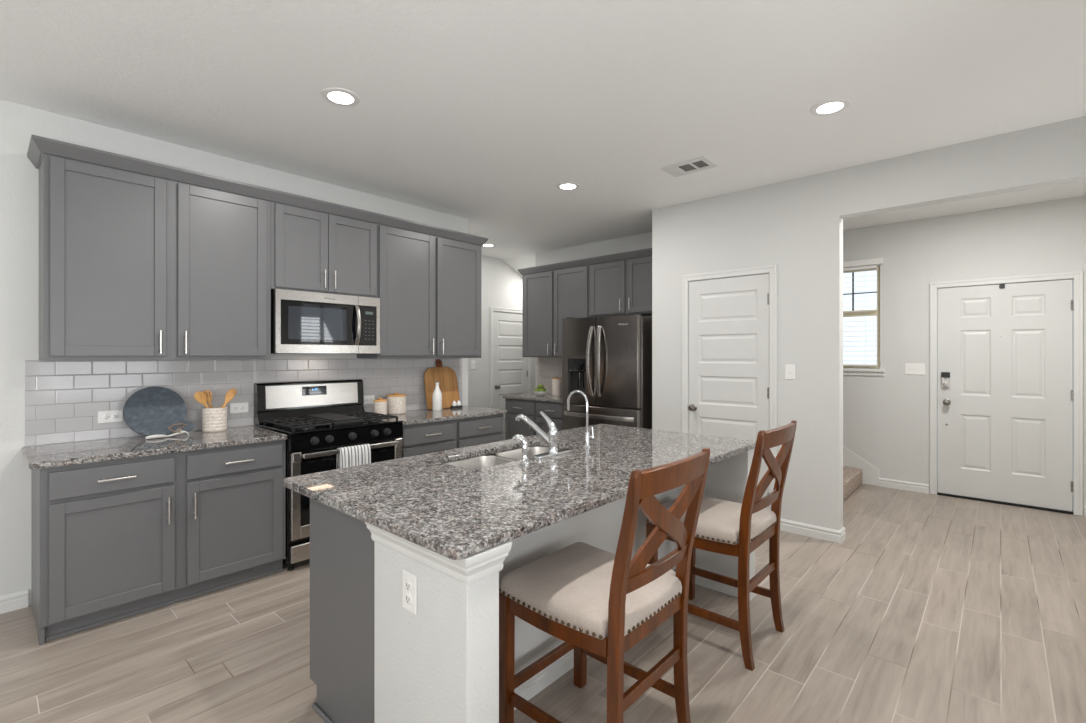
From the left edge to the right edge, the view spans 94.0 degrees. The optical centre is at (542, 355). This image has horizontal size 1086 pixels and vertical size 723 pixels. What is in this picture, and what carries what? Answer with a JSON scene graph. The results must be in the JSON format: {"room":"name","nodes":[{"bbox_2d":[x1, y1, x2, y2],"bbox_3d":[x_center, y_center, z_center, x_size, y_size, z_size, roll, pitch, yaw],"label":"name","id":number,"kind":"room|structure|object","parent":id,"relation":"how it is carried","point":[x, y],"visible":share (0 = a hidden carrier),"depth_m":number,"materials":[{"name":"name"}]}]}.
{"room":"kitchen","nodes":[
{"label":"kitchen","id":0,"kind":"room"},
{"bbox_2d":[0,99,467,605],"bbox_3d":[-3.941,0.006,1.638,0.128,2.746,9.390,0,0,42],"label":"wall","id":1,"kind":"structure","parent":0,"point":[19,178],"depth_m":2.95,"materials":[{"name":"paint"}]},
{"bbox_2d":[0,590,27,613],"bbox_3d":[-3.854,1.333,1.638,0.016,0.090,9.265,0,0,42],"label":"baseboard","id":2,"kind":"structure","parent":1,"relation":"attached to","point":[18,600],"depth_m":2.73,"materials":[{"name":"white paint"}]},
{"bbox_2d":[98,410,122,423],"bbox_3d":[-2.589,0.368,3.032,0.009,0.072,0.116,0,0,42],"label":"wall outlet","id":3,"kind":"object","parent":1,"relation":"attached to","point":[115,415],"visible":1,"depth_m":3.03,"materials":[{"name":"white plastic"}]},
{"bbox_2d":[103,414,109,419],"bbox_3d":[-2.601,0.368,3.015,0.003,0.033,0.033,0,0,42],"label":"receptacle","id":4,"kind":"object","parent":3,"relation":"attached to","point":[105,416],"depth_m":3.01,"materials":[{"name":"white plastic"}]},
{"bbox_2d":[39,153,270,359],"bbox_3d":[-2.295,-0.505,3.088,0.385,1.063,1.089,0,0,42],"label":"upper cabinet","id":5,"kind":"object","parent":1,"relation":"attached to","point":[133,266],"visible":1,"depth_m":2.90,"materials":[{"name":"grey paint"}]},
{"bbox_2d":[27,134,487,245],"bbox_3d":[-1.675,-1.068,3.783,0.374,0.070,3.040,0,0,42],"label":"crown molding","id":6,"kind":"structure","parent":5,"relation":"attached to","point":[38,145],"depth_m":3.14,"materials":[{"name":"grey paint"}]},
{"bbox_2d":[230,402,247,413],"bbox_3d":[-2.126,0.368,3.545,0.009,0.072,0.116,0,0,42],"label":"wall outlet","id":7,"kind":"object","parent":1,"relation":"attached to","point":[242,407],"visible":1,"depth_m":3.54,"materials":[{"name":"white plastic"}]},
{"bbox_2d":[271,201,376,297],"bbox_3d":[-1.667,-0.742,3.784,0.385,0.589,0.783,0,0,42],"label":"upper cabinet","id":8,"kind":"object","parent":1,"relation":"attached to","point":[312,250],"visible":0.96,"depth_m":3.63,"materials":[{"name":"grey paint"}]},
{"bbox_2d":[271,289,379,353],"bbox_3d":[-1.647,-0.227,3.772,0.414,0.437,0.770,0,0,42],"label":"microwave","id":9,"kind":"object","parent":8,"relation":"attached to","point":[302,322],"visible":1,"depth_m":3.62,"materials":[{"name":"silver metal"}]},
{"bbox_2d":[364,395,374,403],"bbox_3d":[-1.470,0.374,4.271,0.009,0.072,0.116,0,0,42],"label":"wall outlet","id":10,"kind":"object","parent":1,"relation":"attached to","point":[368,399],"visible":0.91,"depth_m":4.27,"materials":[{"name":"white plastic"}]},
{"bbox_2d":[357,224,480,358],"bbox_3d":[-1.043,-0.505,4.474,0.385,1.063,1.076,0,0,42],"label":"upper cabinet","id":11,"kind":"object","parent":1,"relation":"attached to","point":[429,286],"visible":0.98,"depth_m":4.31,"materials":[{"name":"grey paint"}]},
{"bbox_2d":[468,255,535,407],"bbox_3d":[-0.548,0.006,7.332,0.120,2.746,3.850,0,0,42],"label":"wall","id":12,"kind":"structure","parent":0,"point":[501,285],"depth_m":7.01,"materials":[{"name":"paint"}]},
{"bbox_2d":[471,361,474,368],"bbox_3d":[-0.935,0.132,6.802,0.016,0.116,0.072,0,0,42],"label":"light switch","id":13,"kind":"object","parent":12,"relation":"attached to","point":[472,362],"visible":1,"depth_m":6.79,"materials":[{"name":"white plastic"}]},
{"bbox_2d":[490,307,530,408],"bbox_3d":[-0.497,0.352,7.367,0.127,2.052,0.804,0,0,42],"label":"trim","id":14,"kind":"structure","parent":12,"relation":"attached to","point":[492,309],"depth_m":7.07,"materials":[{"name":"white paint"}]},
{"bbox_2d":[494,312,527,439],"bbox_3d":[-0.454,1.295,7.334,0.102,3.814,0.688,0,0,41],"label":"door","id":15,"kind":"structure","parent":12,"relation":"in","point":[510,366],"depth_m":7.30,"materials":[{"name":"white paint"}]},
{"bbox_2d":[502,253,535,276],"bbox_3d":[0.265,-0.954,7.740,0.740,1.066,1.955,0,0,42],"label":"wall","id":16,"kind":"structure","parent":0,"point":[527,260],"depth_m":7.11,"materials":[{"name":"paint"}]},
{"bbox_2d":[0,0,1085,258],"bbox_3d":[-1.421,-1.427,1.485,6.900,0.120,12.900,0,0,42],"label":"ceiling","id":17,"kind":"structure","parent":0,"point":[476,111],"depth_m":2.56,"materials":[{"name":"paint"}]},
{"bbox_2d":[321,87,359,105],"bbox_3d":[-1.070,-1.363,2.681,0.192,0.006,0.192,0,0,42],"label":"recessed light","id":18,"kind":"object","parent":17,"relation":"in","point":[337,96],"visible":1,"depth_m":2.67,"materials":[{"name":"white plastic"}]},
{"bbox_2d":[483,243,495,246],"bbox_3d":[-0.683,-1.363,6.284,0.192,0.006,0.192,0,0,42],"label":"recessed light","id":19,"kind":"object","parent":17,"relation":"in","point":[485,244],"visible":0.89,"depth_m":6.28,"materials":[{"name":"white plastic"}]},
{"bbox_2d":[556,182,579,189],"bbox_3d":[0.202,-1.363,4.093,0.192,0.006,0.192,0,0,42],"label":"recessed light","id":20,"kind":"object","parent":17,"relation":"in","point":[565,185],"visible":1,"depth_m":4.08,"materials":[{"name":"white plastic"}]},
{"bbox_2d":[661,156,717,176],"bbox_3d":[1.059,-1.360,3.669,0.330,0.014,0.230,0,0,42],"label":"ceiling vent","id":21,"kind":"object","parent":17,"relation":"in","point":[700,163],"visible":1,"depth_m":3.66,"materials":[{"name":"white metal"}]},
{"bbox_2d":[679,164,695,170],"bbox_3d":[1.048,-1.366,3.680,0.093,0.002,0.143,0,0,42],"label":"grille","id":22,"kind":"object","parent":21,"relation":"attached to","point":[683,167],"depth_m":3.68,"materials":[{"name":"white metal"}]},
{"bbox_2d":[692,160,708,167],"bbox_3d":[1.123,-1.366,3.612,0.083,0.002,0.143,0,0,42],"label":"grille","id":23,"kind":"object","parent":21,"relation":"attached to","point":[698,163],"depth_m":3.62,"materials":[{"name":"white metal"}]},
{"bbox_2d":[810,98,849,115],"bbox_3d":[1.581,-1.363,2.790,0.192,0.006,0.192,0,0,42],"label":"recessed light","id":24,"kind":"object","parent":17,"relation":"in","point":[832,106],"visible":1,"depth_m":2.78,"materials":[{"name":"white plastic"}]},
{"bbox_2d":[0,484,1085,722],"bbox_3d":[-1.086,1.438,1.856,6.900,0.120,13.900,0,0,42],"label":"floor","id":25,"kind":"structure","parent":0,"point":[930,608],"depth_m":2.40,"materials":[{"name":"beige tile"}]},
{"bbox_2d":[31,440,285,645],"bbox_3d":[-2.207,0.956,2.984,0.656,0.846,1.108,0,0,42],"label":"base cabinet","id":26,"kind":"object","parent":25,"relation":"on","point":[112,540],"visible":0.98,"depth_m":2.70,"materials":[{"name":"grey paint"}]},
{"bbox_2d":[22,425,287,468],"bbox_3d":[-2.224,0.515,2.974,0.626,0.031,1.146,0,0,42],"label":"countertop","id":27,"kind":"structure","parent":26,"relation":"on","point":[72,453],"depth_m":2.80,"materials":[{"name":"stone"}]},
{"bbox_2d":[123,387,194,435],"bbox_3d":[-2.356,0.345,3.118,0.342,0.300,0.158,0,0,-27],"label":"serving board","id":28,"kind":"object","parent":27,"relation":"on","point":[148,411],"visible":0.95,"depth_m":3.10,"materials":[{"name":"stone"}]},
{"bbox_2d":[145,431,188,438],"bbox_3d":[-2.279,0.485,3.076,0.072,0.029,0.213,0,0,42],"label":"spoon rest","id":29,"kind":"object","parent":27,"relation":"on","point":[150,436],"visible":1,"depth_m":3.05,"materials":[{"name":"white ceramic"}]},
{"bbox_2d":[202,406,226,431],"bbox_3d":[-2.169,0.422,3.346,0.141,0.154,0.141,0,0,42],"label":"utensil crock","id":30,"kind":"object","parent":27,"relation":"on","point":[214,419],"visible":0.99,"depth_m":3.29,"materials":[{"name":"ceramic"}]},
{"bbox_2d":[194,391,208,407],"bbox_3d":[-2.184,0.358,3.304,0.022,0.254,0.158,0,0,38],"label":"wooden utensil","id":31,"kind":"object","parent":30,"relation":"in","point":[199,396],"visible":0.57,"depth_m":3.27,"materials":[{"name":"brown wood"}]},
{"bbox_2d":[203,390,211,407],"bbox_3d":[-2.198,0.356,3.346,0.017,0.255,0.088,0,0,40],"label":"wooden utensil","id":32,"kind":"object","parent":30,"relation":"in","point":[208,394],"visible":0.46,"depth_m":3.33,"materials":[{"name":"brown wood"}]},
{"bbox_2d":[222,389,235,407],"bbox_3d":[-2.119,0.356,3.353,0.015,0.256,0.144,0,0,42],"label":"wooden utensil","id":33,"kind":"object","parent":30,"relation":"in","point":[230,394],"visible":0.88,"depth_m":3.38,"materials":[{"name":"brown wood"}]},
{"bbox_2d":[254,379,402,570],"bbox_3d":[-1.540,0.788,3.680,0.693,1.180,0.801,0,0,42],"label":"gas range","id":34,"kind":"object","parent":25,"relation":"on","point":[318,418],"visible":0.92,"depth_m":3.57,"materials":[{"name":"black metal"}]},
{"bbox_2d":[254,417,402,434],"bbox_3d":[-1.551,0.493,3.689,0.663,0.012,0.800,0,0,42],"label":"cooktop","id":35,"kind":"object","parent":34,"relation":"in","point":[389,422],"depth_m":3.46,"materials":[{"name":"black metal"}]},
{"bbox_2d":[336,444,370,468],"bbox_3d":[-1.287,0.734,3.452,0.070,0.230,0.220,0,0,42],"label":"dish towel","id":36,"kind":"object","parent":34,"relation":"hanging from","point":[350,456],"visible":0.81,"depth_m":3.42,"materials":[{"name":"fabric"}]},
{"bbox_2d":[310,453,495,722],"bbox_3d":[-0.055,0.956,2.653,0.564,0.846,2.141,0,0,42],"label":"base cabinet","id":37,"kind":"object","parent":25,"relation":"on","point":[341,544],"visible":0.12,"depth_m":1.85,"materials":[{"name":"grey paint"}]},
{"bbox_2d":[283,424,755,559],"bbox_3d":[0.099,0.515,2.498,1.129,0.031,2.218,0,0,42],"label":"countertop","id":38,"kind":"structure","parent":37,"relation":"on","point":[452,512],"depth_m":1.96,"materials":[{"name":"stone"}]},
{"bbox_2d":[445,446,560,468],"bbox_3d":[-0.173,0.624,2.602,0.368,0.185,0.820,0,0,42],"label":"sink","id":39,"kind":"object","parent":38,"relation":"in","point":[509,456],"visible":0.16,"depth_m":2.66,"materials":[{"name":"metal"}]},
{"bbox_2d":[512,434,529,464],"bbox_3d":[-0.102,0.432,2.325,0.081,0.135,0.044,0,0,9],"label":"sprayer","id":40,"kind":"object","parent":38,"relation":"on","point":[520,438],"visible":1,"depth_m":2.31,"materials":[{"name":"silver metal"}]},
{"bbox_2d":[515,411,571,459],"bbox_3d":[-0.027,0.392,2.591,0.262,0.215,0.270,0,0,42],"label":"kitchen faucet","id":41,"kind":"object","parent":38,"relation":"on","point":[551,439],"visible":1,"depth_m":2.52,"materials":[{"name":"silver metal"}]},
{"bbox_2d":[567,390,593,447],"bbox_3d":[0.202,0.346,2.788,0.176,0.308,0.040,0,0,42],"label":"filter faucet","id":42,"kind":"object","parent":38,"relation":"on","point":[587,436],"visible":1,"depth_m":2.75,"materials":[{"name":"silver metal"}]},
{"bbox_2d":[399,414,503,457],"bbox_3d":[-0.925,0.956,4.403,0.656,0.846,1.084,0,0,42],"label":"base cabinet","id":43,"kind":"object","parent":25,"relation":"on","point":[424,438],"visible":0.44,"depth_m":4.16,"materials":[{"name":"grey paint"}]},
{"bbox_2d":[387,405,506,425],"bbox_3d":[-0.922,0.515,4.417,0.626,0.031,1.106,0,0,42],"label":"countertop","id":44,"kind":"structure","parent":43,"relation":"on","point":[421,416],"depth_m":4.32,"materials":[{"name":"stone"}]},
{"bbox_2d":[374,398,386,415],"bbox_3d":[-1.343,0.425,4.183,0.108,0.148,0.108,0,0,42],"label":"canister","id":45,"kind":"object","parent":44,"relation":"on","point":[380,405],"visible":0.88,"depth_m":4.14,"materials":[{"name":"ceramic"}]},
{"bbox_2d":[386,393,405,413],"bbox_3d":[-1.255,0.410,4.337,0.164,0.178,0.164,0,0,42],"label":"canister","id":46,"kind":"object","parent":44,"relation":"on","point":[396,403],"visible":0.94,"depth_m":4.27,"materials":[{"name":"ceramic"}]},
{"bbox_2d":[432,381,441,410],"bbox_3d":[-0.956,0.367,4.575,0.086,0.264,0.086,0,0,42],"label":"oil bottle","id":47,"kind":"object","parent":44,"relation":"on","point":[437,395],"visible":1,"depth_m":4.54,"materials":[{"name":"white ceramic"}]},
{"bbox_2d":[424,359,459,409],"bbox_3d":[-0.954,0.267,4.762,0.108,0.460,0.372,0,0,42],"label":"cutting board","id":48,"kind":"object","parent":44,"relation":"on","point":[446,376],"visible":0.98,"depth_m":4.76,"materials":[{"name":"brown wood"}]},
{"bbox_2d":[505,398,566,439],"bbox_3d":[0.142,0.956,6.119,1.150,0.846,0.662,0,0,42],"label":"base cabinet","id":49,"kind":"object","parent":25,"relation":"on","point":[532,409],"visible":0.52,"depth_m":6.00,"materials":[{"name":"grey paint"}]},
{"bbox_2d":[502,393,561,402],"bbox_3d":[0.134,0.515,6.134,1.178,0.031,0.634,0,0,42],"label":"countertop","id":50,"kind":"structure","parent":49,"relation":"on","point":[548,397],"depth_m":6.07,"materials":[{"name":"stone"}]},
{"bbox_2d":[533,391,547,395],"bbox_3d":[-0.026,0.472,6.275,0.193,0.055,0.193,0,0,42],"label":"fruit bowl","id":51,"kind":"object","parent":50,"relation":"on","point":[538,393],"visible":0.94,"depth_m":6.21,"materials":[{"name":"white ceramic"}]},
{"bbox_2d":[552,377,561,395],"bbox_3d":[0.170,0.382,6.232,0.124,0.235,0.124,0,0,42],"label":"canister","id":52,"kind":"object","parent":50,"relation":"on","point":[556,382],"visible":1,"depth_m":6.18,"materials":[{"name":"ceramic"}]},
{"bbox_2d":[499,448,709,722],"bbox_3d":[0.216,0.851,1.775,0.608,1.054,0.486,0,0,42],"label":"bar stool","id":53,"kind":"object","parent":25,"relation":"on","point":[601,603],"visible":0.99,"depth_m":1.67,"materials":[{"name":"wood"}]},
{"bbox_2d":[562,313,651,429],"bbox_3d":[0.805,0.492,5.292,0.912,1.772,0.926,0,0,42],"label":"refrigerator","id":54,"kind":"object","parent":25,"relation":"on","point":[608,359],"visible":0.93,"depth_m":4.91,"materials":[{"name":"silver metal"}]},
{"bbox_2d":[646,420,796,670],"bbox_3d":[0.894,0.851,2.526,0.608,1.054,0.486,0,0,42],"label":"bar stool","id":55,"kind":"object","parent":25,"relation":"on","point":[722,524],"visible":0.71,"depth_m":2.34,"materials":[{"name":"brown wood"}]},
{"bbox_2d":[843,466,861,500],"bbox_3d":[2.353,0.797,5.631,1.875,1.162,1.110,0,0,42],"label":"staircase","id":56,"kind":"structure","parent":25,"relation":"on","point":[852,477],"depth_m":5.10,"materials":[{"name":"carpet"}]},
{"bbox_2d":[374,448,754,722],"bbox_3d":[0.336,0.956,2.305,0.480,0.846,2.138,0,0,42],"label":"wall","id":57,"kind":"structure","parent":0,"point":[439,663],"depth_m":1.56,"materials":[{"name":"paint"}]},
{"bbox_2d":[403,569,416,614],"bbox_3d":[-0.403,0.713,1.526,0.072,0.116,0.009,0,0,42],"label":"wall outlet","id":58,"kind":"object","parent":57,"relation":"attached to","point":[409,579],"visible":1,"depth_m":1.52,"materials":[{"name":"white plastic"}]},
{"bbox_2d":[405,580,411,590],"bbox_3d":[-0.405,0.693,1.524,0.033,0.033,0.003,0,0,42],"label":"receptacle","id":59,"kind":"object","parent":58,"relation":"attached to","point":[408,583],"depth_m":1.52,"materials":[{"name":"white plastic"}]},
{"bbox_2d":[405,593,411,604],"bbox_3d":[-0.405,0.733,1.524,0.033,0.033,0.003,0,0,42],"label":"receptacle","id":60,"kind":"object","parent":58,"relation":"attached to","point":[408,596],"depth_m":1.52,"materials":[{"name":"white plastic"}]},
{"bbox_2d":[365,522,511,584],"bbox_3d":[-0.340,0.571,1.555,0.527,0.078,0.167,0,0,42],"label":"trim","id":61,"kind":"structure","parent":57,"relation":"attached to","point":[470,569],"depth_m":1.41,"materials":[{"name":"white paint"}]},
{"bbox_2d":[514,575,756,709],"bbox_3d":[0.337,1.333,2.292,0.494,0.090,2.154,0,0,42],"label":"baseboard","id":62,"kind":"structure","parent":57,"relation":"attached to","point":[544,678],"depth_m":2.15,"materials":[{"name":"white paint"}]},
{"bbox_2d":[536,232,651,393],"bbox_3d":[0.794,0.006,6.054,2.306,2.746,0.128,0,0,42],"label":"wall","id":63,"kind":"structure","parent":0,"point":[644,240],"depth_m":6.36,"materials":[{"name":"paint"}]},
{"bbox_2d":[523,265,589,356],"bbox_3d":[0.219,-0.505,6.251,1.074,1.063,0.364,0,0,42],"label":"upper cabinet","id":64,"kind":"object","parent":63,"relation":"attached to","point":[549,297],"visible":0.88,"depth_m":6.16,"materials":[{"name":"grey paint"}]},
{"bbox_2d":[518,248,651,274],"bbox_3d":[0.598,-1.068,5.916,2.176,0.070,0.354,0,0,42],"label":"crown molding","id":65,"kind":"structure","parent":64,"relation":"on","point":[644,252],"depth_m":5.77,"materials":[{"name":"grey paint"}]},
{"bbox_2d":[590,256,651,316],"bbox_3d":[1.009,-0.738,5.538,1.053,0.597,0.364,0,0,42],"label":"upper cabinet","id":66,"kind":"object","parent":63,"relation":"attached to","point":[621,287],"visible":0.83,"depth_m":5.48,"materials":[{"name":"grey paint"}]},
{"bbox_2d":[652,116,1085,529],"bbox_3d":[2.395,0.006,3.607,3.579,2.746,0.116,0,0,42],"label":"wall","id":67,"kind":"structure","parent":0,"point":[795,226],"depth_m":3.84,"materials":[{"name":"paint"}]},
{"bbox_2d":[688,274,768,508],"bbox_3d":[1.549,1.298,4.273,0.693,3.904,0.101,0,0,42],"label":"door","id":68,"kind":"structure","parent":67,"relation":"in","point":[729,317],"depth_m":4.27,"materials":[{"name":"white paint"}]},
{"bbox_2d":[682,265,776,509],"bbox_3d":[1.587,0.331,4.321,0.809,2.094,0.127,0,0,42],"label":"trim","id":69,"kind":"structure","parent":67,"relation":"attached to","point":[771,270],"depth_m":4.14,"materials":[{"name":"white paint"}]},
{"bbox_2d":[785,365,794,379],"bbox_3d":[1.922,0.131,3.945,0.072,0.116,0.016,0,0,42],"label":"light switch","id":70,"kind":"object","parent":67,"relation":"attached to","point":[789,369],"visible":1,"depth_m":3.94,"materials":[{"name":"white plastic"}]},
{"bbox_2d":[780,519,845,543],"bbox_3d":[2.056,1.333,3.902,0.456,0.090,0.132,0,0,42],"label":"baseboard","id":71,"kind":"structure","parent":67,"relation":"attached to","point":[837,536],"depth_m":3.82,"materials":[{"name":"white paint"}]},
{"bbox_2d":[843,195,1085,515],"bbox_3d":[3.093,0.006,5.835,5.770,2.746,0.150,0,0,42],"label":"wall","id":72,"kind":"structure","parent":0,"point":[886,418],"depth_m":5.11,"materials":[{"name":"paint"}]},
{"bbox_2d":[843,446,878,485],"bbox_3d":[2.790,0.659,5.997,2.004,1.437,0.016,0,0,42],"label":"trim","id":73,"kind":"structure","parent":72,"relation":"attached to","point":[870,474],"depth_m":5.41,"materials":[{"name":"white paint"}]},
{"bbox_2d":[843,266,885,375],"bbox_3d":[3.354,-0.364,5.549,0.682,1.165,0.145,0,0,42],"label":"window","id":74,"kind":"structure","parent":72,"relation":"in","point":[847,370],"depth_m":5.41,"materials":[{"name":"beige plastic"}]},
{"bbox_2d":[843,258,883,365],"bbox_3d":[3.338,-0.452,5.520,0.637,1.136,0.070,0,0,42],"label":"window blind","id":75,"kind":"object","parent":74,"relation":"attached to","point":[863,263],"visible":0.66,"depth_m":5.44,"materials":[{"name":"white plastic"}]},
{"bbox_2d":[905,363,924,374],"bbox_3d":[3.761,0.140,5.120,0.164,0.116,0.016,0,0,42],"label":"light switch","id":76,"kind":"object","parent":72,"relation":"attached to","point":[910,368],"visible":1,"depth_m":5.12,"materials":[{"name":"white plastic"}]},
{"bbox_2d":[878,478,1085,516],"bbox_3d":[4.309,1.333,4.625,2.102,0.090,0.016,0,0,42],"label":"baseboard","id":77,"kind":"structure","parent":72,"relation":"attached to","point":[883,482],"depth_m":5.17,"materials":[{"name":"white paint"}]},
{"bbox_2d":[937,492,1072,513],"bbox_3d":[4.274,1.368,4.728,0.931,0.020,0.112,0,0,42],"label":"threshold","id":78,"kind":"object","parent":72,"relation":"attached to","point":[938,493],"depth_m":4.66,"materials":[{"name":"black metal"}]},
{"bbox_2d":[938,279,1072,510],"bbox_3d":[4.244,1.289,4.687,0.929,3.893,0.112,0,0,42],"label":"door","id":79,"kind":"structure","parent":72,"relation":"in","point":[1005,392],"depth_m":4.67,"materials":[{"name":"white paint"}]},
{"bbox_2d":[930,271,1082,515],"bbox_3d":[4.276,0.329,4.729,1.047,2.098,0.127,0,0,42],"label":"trim","id":80,"kind":"structure","parent":72,"relation":"attached to","point":[1078,276],"depth_m":4.42,"materials":[{"name":"white paint"}]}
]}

